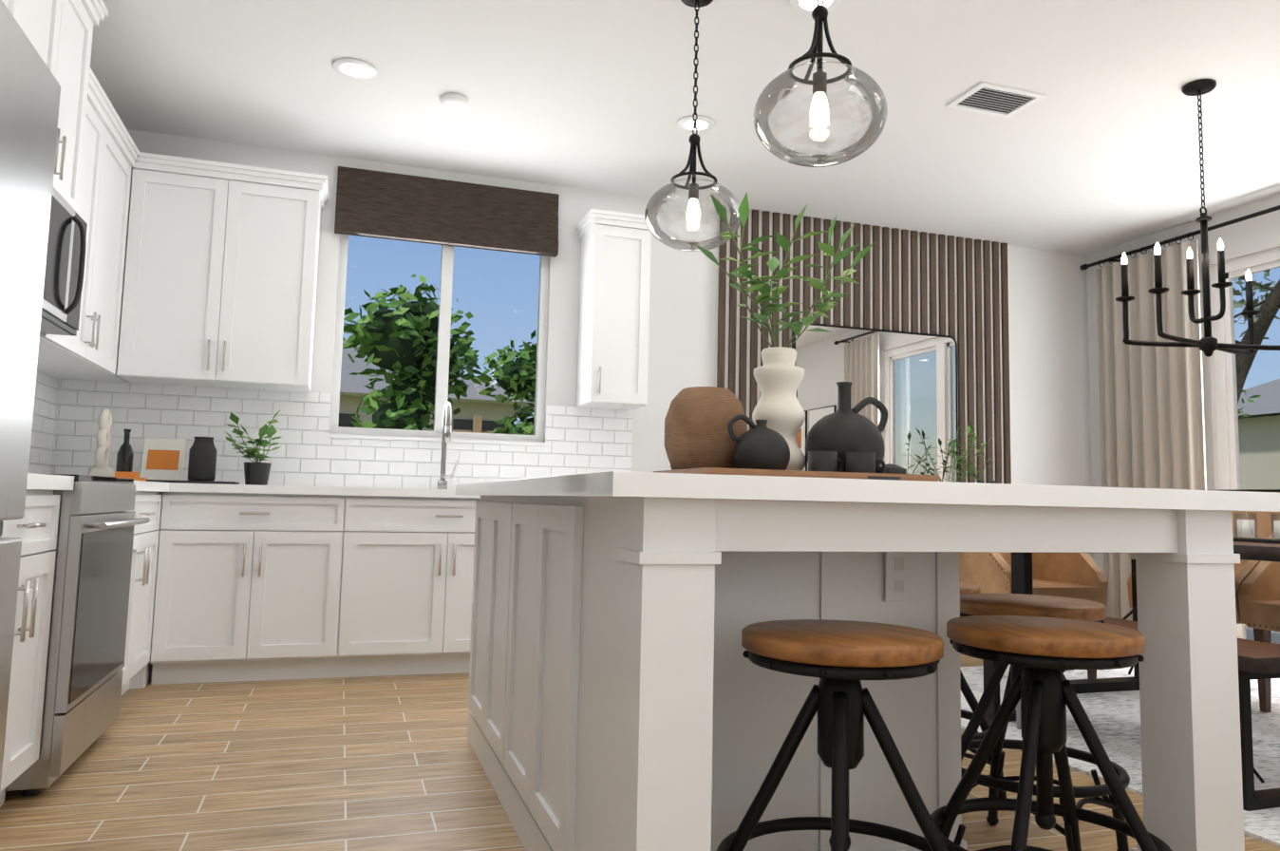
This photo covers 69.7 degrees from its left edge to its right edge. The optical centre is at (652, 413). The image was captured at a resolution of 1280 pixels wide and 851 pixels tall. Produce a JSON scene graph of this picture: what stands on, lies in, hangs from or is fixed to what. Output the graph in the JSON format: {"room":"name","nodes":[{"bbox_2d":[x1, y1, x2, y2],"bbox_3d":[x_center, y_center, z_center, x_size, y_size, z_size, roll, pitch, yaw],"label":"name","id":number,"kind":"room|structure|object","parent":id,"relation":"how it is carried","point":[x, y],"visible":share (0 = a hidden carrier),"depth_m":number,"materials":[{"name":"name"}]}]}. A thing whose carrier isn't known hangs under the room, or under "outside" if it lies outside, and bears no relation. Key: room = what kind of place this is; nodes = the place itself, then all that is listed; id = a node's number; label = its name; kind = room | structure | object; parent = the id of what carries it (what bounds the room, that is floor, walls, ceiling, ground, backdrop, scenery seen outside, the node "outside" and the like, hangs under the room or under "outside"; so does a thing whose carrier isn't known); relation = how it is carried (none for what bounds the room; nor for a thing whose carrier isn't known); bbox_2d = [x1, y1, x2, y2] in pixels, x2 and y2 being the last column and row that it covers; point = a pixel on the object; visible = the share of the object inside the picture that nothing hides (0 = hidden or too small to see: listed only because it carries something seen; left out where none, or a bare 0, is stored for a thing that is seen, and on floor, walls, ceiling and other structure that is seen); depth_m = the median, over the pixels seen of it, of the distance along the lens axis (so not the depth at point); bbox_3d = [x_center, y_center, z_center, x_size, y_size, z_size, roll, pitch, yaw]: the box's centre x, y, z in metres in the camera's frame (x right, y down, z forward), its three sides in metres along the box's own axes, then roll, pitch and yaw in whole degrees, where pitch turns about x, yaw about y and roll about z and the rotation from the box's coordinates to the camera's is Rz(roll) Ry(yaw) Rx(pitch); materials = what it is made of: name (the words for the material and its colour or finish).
{"room":"dining room and kitchen","nodes":[
{"label":"dining room and kitchen","id":0,"kind":"room"},
{"bbox_2d":[1,0,34,40],"bbox_3d":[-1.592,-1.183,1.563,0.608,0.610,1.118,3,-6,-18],"label":"upper cabinet","id":1,"kind":"object","parent":0,"relation":"attached to","point":[22,10],"depth_m":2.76,"materials":[{"name":"white wood"}]},
{"bbox_2d":[30,0,98,219],"bbox_3d":[-2.194,-1.154,3.026,0.398,0.795,0.760,3,-6,-18],"label":"upper cabinet","id":2,"kind":"object","parent":0,"relation":"attached to","point":[61,30],"depth_m":3.29,"materials":[{"name":"white wood"}]},
{"bbox_2d":[39,186,87,336],"bbox_3d":[-2.166,-0.537,2.982,0.482,0.426,0.752,3,-6,-18],"label":"microwave","id":3,"kind":"object","parent":2,"relation":"attached to","point":[65,271],"visible":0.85,"depth_m":3.16,"materials":[{"name":"silver metal"}]},
{"bbox_2d":[36,76,148,379],"bbox_3d":[-2.508,-0.759,3.888,0.391,1.050,1.127,3,-6,-18],"label":"upper cabinet","id":4,"kind":"object","parent":0,"relation":"attached to","point":[114,196],"depth_m":4.17,"materials":[{"name":"white wood"}]},
{"bbox_2d":[126,128,1092,559],"bbox_3d":[0.068,0.041,5.697,6.800,2.750,0.150,3,-6,-18],"label":"wall","id":5,"kind":"structure","parent":0,"point":[1049,379],"depth_m":5.71,"materials":[{"name":"white paint"}]},
{"bbox_2d":[45,376,132,387],"bbox_3d":[-2.754,-0.705,4.518,0.329,1.050,0.389,3,-6,-18],"label":"upper cabinet","id":6,"kind":"object","parent":5,"relation":"attached to","point":[56,379],"depth_m":4.61,"materials":[{"name":"white wood"}]},
{"bbox_2d":[125,155,322,395],"bbox_3d":[-2.198,-0.675,4.704,0.885,1.050,0.389,3,-6,-18],"label":"upper cabinet","id":7,"kind":"object","parent":5,"relation":"attached to","point":[227,275],"depth_m":4.60,"materials":[{"name":"white wood"}]},
{"bbox_2d":[328,233,548,446],"bbox_3d":[-1.196,-0.463,5.279,1.190,1.260,0.125,3,-6,-18],"label":"window","id":8,"kind":"structure","parent":5,"relation":"in","point":[443,338],"depth_m":5.26,"materials":[{"name":"white"}]},
{"bbox_2d":[334,166,559,257],"bbox_3d":[-1.156,-1.154,5.271,1.250,0.375,0.062,3,-6,-18],"label":"blind","id":9,"kind":"object","parent":5,"relation":"attached to","point":[380,204],"visible":0.98,"depth_m":5.25,"materials":[{"name":"brown fabric"}]},
{"bbox_2d":[573,216,651,414],"bbox_3d":[-0.232,-0.567,5.394,0.340,1.050,0.329,3,-6,-18],"label":"upper cabinet","id":10,"kind":"object","parent":5,"relation":"attached to","point":[614,278],"depth_m":5.25,"materials":[{"name":"white wood"}]},
{"bbox_2d":[715,207,1012,484],"bbox_3d":[1.448,0.106,6.058,2.230,2.748,0.040,3,-6,-18],"label":"wall","id":11,"kind":"structure","parent":5,"relation":"attached to","point":[957,289],"depth_m":6.21,"materials":[{"name":"brown wood"}]},
{"bbox_2d":[791,321,958,482],"bbox_3d":[1.476,-0.036,6.044,1.240,1.050,0.023,3,-6,-18],"label":"mirror","id":12,"kind":"object","parent":11,"relation":"attached to","point":[908,380],"visible":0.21,"depth_m":6.08,"materials":[{"name":"black mirror"}]},
{"bbox_2d":[0,653,1279,850],"bbox_3d":[1.431,1.098,1.457,6.800,0.100,8.850,3,-6,-18],"label":"floor","id":13,"kind":"structure","parent":0,"point":[359,763],"depth_m":2.81,"materials":[{"name":"brown wood"}]},
{"bbox_2d":[0,0,60,791],"bbox_3d":[-1.569,0.068,1.481,0.710,1.824,0.945,3,-6,-18],"label":"fridge","id":14,"kind":"object","parent":13,"relation":"on","point":[29,93],"visible":1,"depth_m":1.94,"materials":[{"name":"grey metal"}]},
{"bbox_2d":[0,489,60,806],"bbox_3d":[-1.910,0.612,2.227,0.608,0.870,0.631,3,-6,-18],"label":"base cabinet","id":15,"kind":"object","parent":13,"relation":"on","point":[38,528],"depth_m":2.48,"materials":[{"name":"white wood"}]},
{"bbox_2d":[26,470,74,489],"bbox_3d":[-1.886,0.160,2.275,0.638,0.040,0.631,3,-6,-18],"label":"countertop","id":16,"kind":"structure","parent":15,"relation":"on","point":[36,480],"depth_m":2.47,"materials":[{"name":"white stone"}]},
{"bbox_2d":[5,473,149,795],"bbox_3d":[-2.073,0.581,2.915,0.706,1.055,0.754,3,-6,-18],"label":"range","id":17,"kind":"object","parent":13,"relation":"on","point":[97,522],"visible":0.69,"depth_m":2.77,"materials":[{"name":"silver metal"}]},
{"bbox_2d":[120,486,178,696],"bbox_3d":[-2.363,0.739,3.657,0.669,0.870,0.847,3,-6,-18],"label":"base cabinet","id":18,"kind":"object","parent":13,"relation":"on","point":[149,607],"depth_m":4.06,"materials":[{"name":"white wood"}]},
{"bbox_2d":[132,480,170,486],"bbox_3d":[-2.463,0.310,3.973,0.638,0.040,1.436,3,-6,-18],"label":"countertop","id":19,"kind":"structure","parent":18,"relation":"on","point":[139,482],"depth_m":3.73,"materials":[{"name":"white stone"}]},
{"bbox_2d":[163,489,360,683],"bbox_3d":[-1.928,0.830,4.514,0.871,0.870,0.671,3,-6,-18],"label":"base cabinet","id":20,"kind":"object","parent":13,"relation":"on","point":[321,555],"depth_m":4.28,"materials":[{"name":"white wood"}]},
{"bbox_2d":[170,482,480,497],"bbox_3d":[-1.161,0.419,4.828,2.381,0.040,0.639,3,-6,-18],"label":"countertop","id":21,"kind":"structure","parent":20,"relation":"on","point":[365,491],"depth_m":4.41,"materials":[{"name":"white stone"}]},
{"bbox_2d":[87,408,281,485],"bbox_3d":[-2.245,0.145,4.438,0.852,0.383,0.373,3,-6,-18],"label":"decor","id":22,"kind":"object","parent":21,"relation":"on","point":[162,460],"visible":0.96,"depth_m":4.47,"materials":[{"name":"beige ceramic"}]},
{"bbox_2d":[437,401,458,489],"bbox_3d":[-1.092,0.175,4.969,0.107,0.474,0.212,3,-6,-18],"label":"faucet","id":23,"kind":"object","parent":21,"relation":"on","point":[445,439],"visible":0.98,"depth_m":5.01,"materials":[{"name":"silver metal"}]},
{"bbox_2d":[353,497,480,677],"bbox_3d":[-1.147,0.875,4.808,1.040,0.870,0.609,3,-6,-18],"label":"base cabinet","id":24,"kind":"object","parent":13,"relation":"on","point":[415,572],"depth_m":4.50,"materials":[{"name":"white wood"}]},
{"bbox_2d":[716,619,949,850],"bbox_3d":[0.342,0.724,1.677,0.454,0.640,0.454,5,-6,-33],"label":"stool","id":25,"kind":"object","parent":13,"relation":"on","point":[840,659],"visible":1,"depth_m":1.65,"materials":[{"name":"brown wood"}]},
{"bbox_2d":[467,497,1244,850],"bbox_3d":[0.279,0.694,2.639,1.349,0.880,2.026,3,-6,-18],"label":"kitchen island","id":26,"kind":"object","parent":13,"relation":"on","point":[624,693],"depth_m":1.92,"materials":[{"name":"white wood"}]},
{"bbox_2d":[454,470,1279,512],"bbox_3d":[0.312,0.238,2.700,1.512,0.040,2.130,3,-6,-18],"label":"island countertop","id":27,"kind":"structure","parent":26,"relation":"on","point":[673,486],"depth_m":1.67,"materials":[{"name":"white stone"}]},
{"bbox_2d":[653,191,938,481],"bbox_3d":[0.388,-0.228,2.666,0.684,0.882,0.480,3,-6,-18],"label":"decor","id":28,"kind":"object","parent":27,"relation":"on","point":[706,431],"visible":0.77,"depth_m":2.61,"materials":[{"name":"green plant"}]},
{"bbox_2d":[960,582,1006,797],"bbox_3d":[0.807,0.841,2.800,0.454,0.640,0.454,4,-6,-24],"label":"stool","id":29,"kind":"object","parent":13,"relation":"on","point":[966,689],"visible":0.04,"depth_m":2.73,"materials":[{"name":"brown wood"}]},
{"bbox_2d":[960,593,1129,850],"bbox_3d":[0.961,0.801,2.346,0.454,0.640,0.454,-4,-7,43],"label":"stool","id":30,"kind":"object","parent":13,"relation":"on","point":[1014,604],"visible":0.38,"depth_m":2.32,"materials":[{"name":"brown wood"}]},
{"bbox_2d":[930,615,1172,850],"bbox_3d":[0.778,0.747,1.823,0.454,0.640,0.454,2,-5,-7],"label":"stool","id":31,"kind":"object","parent":13,"relation":"on","point":[1043,651],"visible":1,"depth_m":1.80,"materials":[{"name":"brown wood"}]},
{"bbox_2d":[960,664,1279,847],"bbox_3d":[2.568,1.274,3.629,2.510,0.010,3.190,3,-6,-18],"label":"rug","id":32,"kind":"object","parent":13,"relation":"on","point":[1114,717],"depth_m":3.61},
{"bbox_2d":[1016,698,1021,730],"bbox_3d":[1.476,1.119,3.638,0.072,0.250,0.072,3,-6,-18],"label":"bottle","id":33,"kind":"object","parent":32,"relation":"on","point":[1018,715],"visible":0.15,"depth_m":3.62,"materials":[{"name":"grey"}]},
{"bbox_2d":[959,551,1108,678],"bbox_3d":[1.942,0.888,4.916,0.619,0.973,0.664,3,-6,-18],"label":"dining chair","id":34,"kind":"object","parent":32,"relation":"on","point":[1080,575],"visible":0.15,"depth_m":4.75,"materials":[{"name":"beige leather"}]},
{"bbox_2d":[982,616,1279,810],"bbox_3d":[1.695,0.992,3.300,0.383,0.448,1.300,3,-6,-18],"label":"bench","id":35,"kind":"object","parent":32,"relation":"on","point":[1258,660],"visible":0.21,"depth_m":2.72,"materials":[{"name":"brown wood"}]},
{"bbox_2d":[1011,541,1279,693],"bbox_3d":[2.355,0.890,3.681,0.933,0.753,1.920,3,-6,-18],"label":"dining table","id":36,"kind":"object","parent":32,"relation":"on","point":[1021,573],"visible":0.19,"depth_m":4.35,"materials":[{"name":"brown wood"}]},
{"bbox_2d":[1218,489,1279,491],"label":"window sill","id":37,"kind":"object","parent":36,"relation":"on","point":[1249,490],"depth_m":3.63,"materials":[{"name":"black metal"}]},
{"bbox_2d":[1232,512,1279,543],"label":"candle holder","id":38,"kind":"object","parent":36,"relation":"on","point":[1246,528],"depth_m":3.65,"materials":[{"name":"black metal"}]},
{"bbox_2d":[1127,491,1279,623],"bbox_3d":[2.845,0.873,4.548,0.664,0.973,0.619,3,-6,-18],"label":"dining chair","id":39,"kind":"object","parent":32,"relation":"on","point":[1244,569],"visible":0.02,"depth_m":4.60,"materials":[{"name":"beige leather"}]},
{"bbox_2d":[1237,560,1279,712],"bbox_3d":[3.043,0.821,3.963,0.664,0.973,0.619,3,-6,-18],"label":"dining chair","id":40,"kind":"object","parent":32,"relation":"on","point":[1258,594],"visible":0.94,"depth_m":4.09,"materials":[{"name":"beige leather"}]},
{"bbox_3d":[1.522,1.066,5.730,1.720,0.780,0.450,3,-6,-18],"label":"sideboard","id":41,"kind":"object","parent":13,"relation":"on","visible":0},
{"bbox_2d":[940,421,997,483],"bbox_3d":[1.635,0.361,5.861,1.364,0.650,0.307,3,-6,-18],"label":"plant","id":42,"kind":"object","parent":41,"relation":"on","point":[953,452],"visible":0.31,"depth_m":5.97,"materials":[{"name":"green plant"}]},
{"bbox_2d":[90,0,1279,255],"bbox_3d":[1.492,-1.738,1.728,6.800,0.100,8.850,3,-6,-18],"label":"ceiling","id":43,"kind":"structure","parent":0,"point":[1095,150],"depth_m":4.28,"materials":[{"name":"white paint"}]},
{"bbox_2d":[332,57,376,79],"bbox_3d":[-1.316,-1.520,4.056,0.189,0.011,0.189,4,-6,-24],"label":"recessed light","id":44,"kind":"object","parent":43,"relation":"in","point":[354,68],"depth_m":4.05,"materials":[{"name":"white plastic"}]},
{"bbox_2d":[439,93,468,109],"bbox_3d":[-0.942,-1.474,4.349,0.130,0.031,0.130,3,-6,-18],"label":"smoke detector","id":45,"kind":"object","parent":43,"relation":"attached to","point":[453,101],"visible":1,"depth_m":4.32,"materials":[{"name":"white plastic"}]},
{"bbox_2d":[644,0,741,251],"bbox_3d":[0.154,-1.073,3.361,0.352,0.969,0.352,3,-6,-18],"label":"pendant light","id":46,"kind":"object","parent":43,"relation":"hanging from","point":[724,196],"visible":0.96,"depth_m":3.37,"materials":[{"name":"clear glass"}]},
{"bbox_2d":[677,115,715,131],"bbox_3d":[0.213,-1.438,4.568,0.189,0.011,0.189,4,-6,-24],"label":"recessed light","id":47,"kind":"object","parent":43,"relation":"in","point":[704,123],"depth_m":4.56,"materials":[{"name":"white plastic"}]},
{"bbox_2d":[790,0,841,14],"bbox_3d":[0.607,-1.539,3.423,0.189,0.011,0.189,4,-6,-24],"label":"recessed light","id":48,"kind":"object","parent":43,"relation":"in","point":[806,7],"depth_m":3.45,"materials":[{"name":"white plastic"}]},
{"bbox_2d":[752,0,887,167],"bbox_3d":[0.452,-1.151,2.483,0.352,0.969,0.352,3,-6,-18],"label":"pendant light","id":49,"kind":"object","parent":43,"relation":"hanging from","point":[865,86],"visible":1,"depth_m":2.47,"materials":[{"name":"clear glass"}]},
{"bbox_2d":[945,81,1046,117],"bbox_3d":[1.581,-1.440,4.238,0.350,0.011,0.260,3,-6,-18],"label":"ceiling vent","id":50,"kind":"object","parent":43,"relation":"in","point":[993,100],"visible":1,"depth_m":4.23,"materials":[{"name":"white plastic"}]},
{"bbox_2d":[1115,78,1279,357],"bbox_3d":[2.395,-0.844,3.996,0.796,1.209,0.244,3,-6,-18],"label":"chandelier","id":51,"kind":"object","parent":43,"relation":"hanging from","point":[1207,344],"visible":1,"depth_m":3.95,"materials":[{"name":"black metal"}]},
{"bbox_2d":[1086,192,1279,570],"bbox_3d":[4.610,-0.152,2.647,0.150,2.750,8.550,3,-6,-18],"label":"wall","id":52,"kind":"structure","parent":0,"point":[1255,235],"depth_m":5.79,"materials":[{"name":"white paint"}]},
{"bbox_2d":[1079,205,1279,270],"bbox_3d":[4.486,-1.380,2.750,0.140,0.080,8.320,3,-6,-18],"label":"curtain rod","id":53,"kind":"object","parent":52,"relation":"attached to","point":[1180,237],"visible":0.85,"depth_m":5.89,"materials":[{"name":"black metal"}]},
{"bbox_2d":[1095,239,1206,621],"bbox_3d":[3.256,0.215,6.033,0.086,2.565,0.810,3,-6,-18],"label":"curtain","id":54,"kind":"object","parent":53,"relation":"hanging from","point":[1152,424],"visible":0.6,"depth_m":6.07,"materials":[{"name":"beige fabric"}]},
{"bbox_2d":[1210,246,1279,641],"bbox_3d":[3.844,0.198,4.851,0.087,2.440,1.860,3,-6,-18],"label":"window","id":55,"kind":"structure","parent":52,"relation":"in","point":[1227,425],"depth_m":5.68,"materials":[{"name":"white"}]},
{"label":"outside","id":56,"kind":"structure","parent":0,"visible":0},
{"bbox_3d":[4.224,3.199,21.640,100.000,0.050,100.000,3,-6,-18],"label":"lawn","id":57,"kind":"structure","parent":56,"visible":0},
{"bbox_2d":[354,415,491,432],"bbox_3d":[-4.105,0.981,11.547,21.600,2.088,0.120,3,-6,-18],"label":"fence","id":58,"kind":"object","parent":57,"relation":"on","point":[477,422],"depth_m":12.17,"materials":[{"name":"brown wood"}]},
{"bbox_2d":[338,338,534,432],"bbox_3d":[-9.459,0.456,21.475,11.900,4.788,11.200,3,-6,-18],"label":"house","id":59,"kind":"structure","parent":57,"relation":"on","point":[471,407],"depth_m":18.16,"materials":[{"name":"painted stucco"},{"name":"roof shingles"},{"name":"window glass"}]},
{"bbox_2d":[342,274,536,434],"bbox_3d":[-2.861,0.235,9.997,5.329,3.311,2.716,3,-6,-18],"label":"tree","id":60,"kind":"object","parent":57,"relation":"on","point":[421,392],"depth_m":9.41,"materials":[{"name":"green plant"}]},
{"bbox_2d":[1237,365,1261,416],"bbox_3d":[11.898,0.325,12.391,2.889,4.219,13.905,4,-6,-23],"label":"tree","id":61,"kind":"object","parent":57,"relation":"on","point":[1249,400],"depth_m":16.97,"materials":[{"name":"green plant"}]},
{"bbox_2d":[1232,269,1279,403],"bbox_3d":[4.962,-0.619,8.941,5.378,5.142,4.532,3,-6,-18],"label":"tree","id":62,"kind":"object","parent":57,"relation":"on","point":[1261,328],"depth_m":9.21,"materials":[{"name":"green plant"}]},
{"bbox_2d":[1237,378,1279,489],"bbox_3d":[18.360,0.667,19.243,10.000,5.138,11.000,3,-6,-18],"label":"house","id":63,"kind":"structure","parent":57,"relation":"on","point":[1265,466],"depth_m":19.59,"materials":[{"name":"beige"}]},
{"bbox_2d":[1245,625,1279,643],"bbox_3d":[6.046,1.401,3.077,2.999,0.078,9.500,3,-6,-18],"label":"rug","id":64,"kind":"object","parent":57,"relation":"on","point":[1250,631],"depth_m":7.11,"materials":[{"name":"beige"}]}
]}

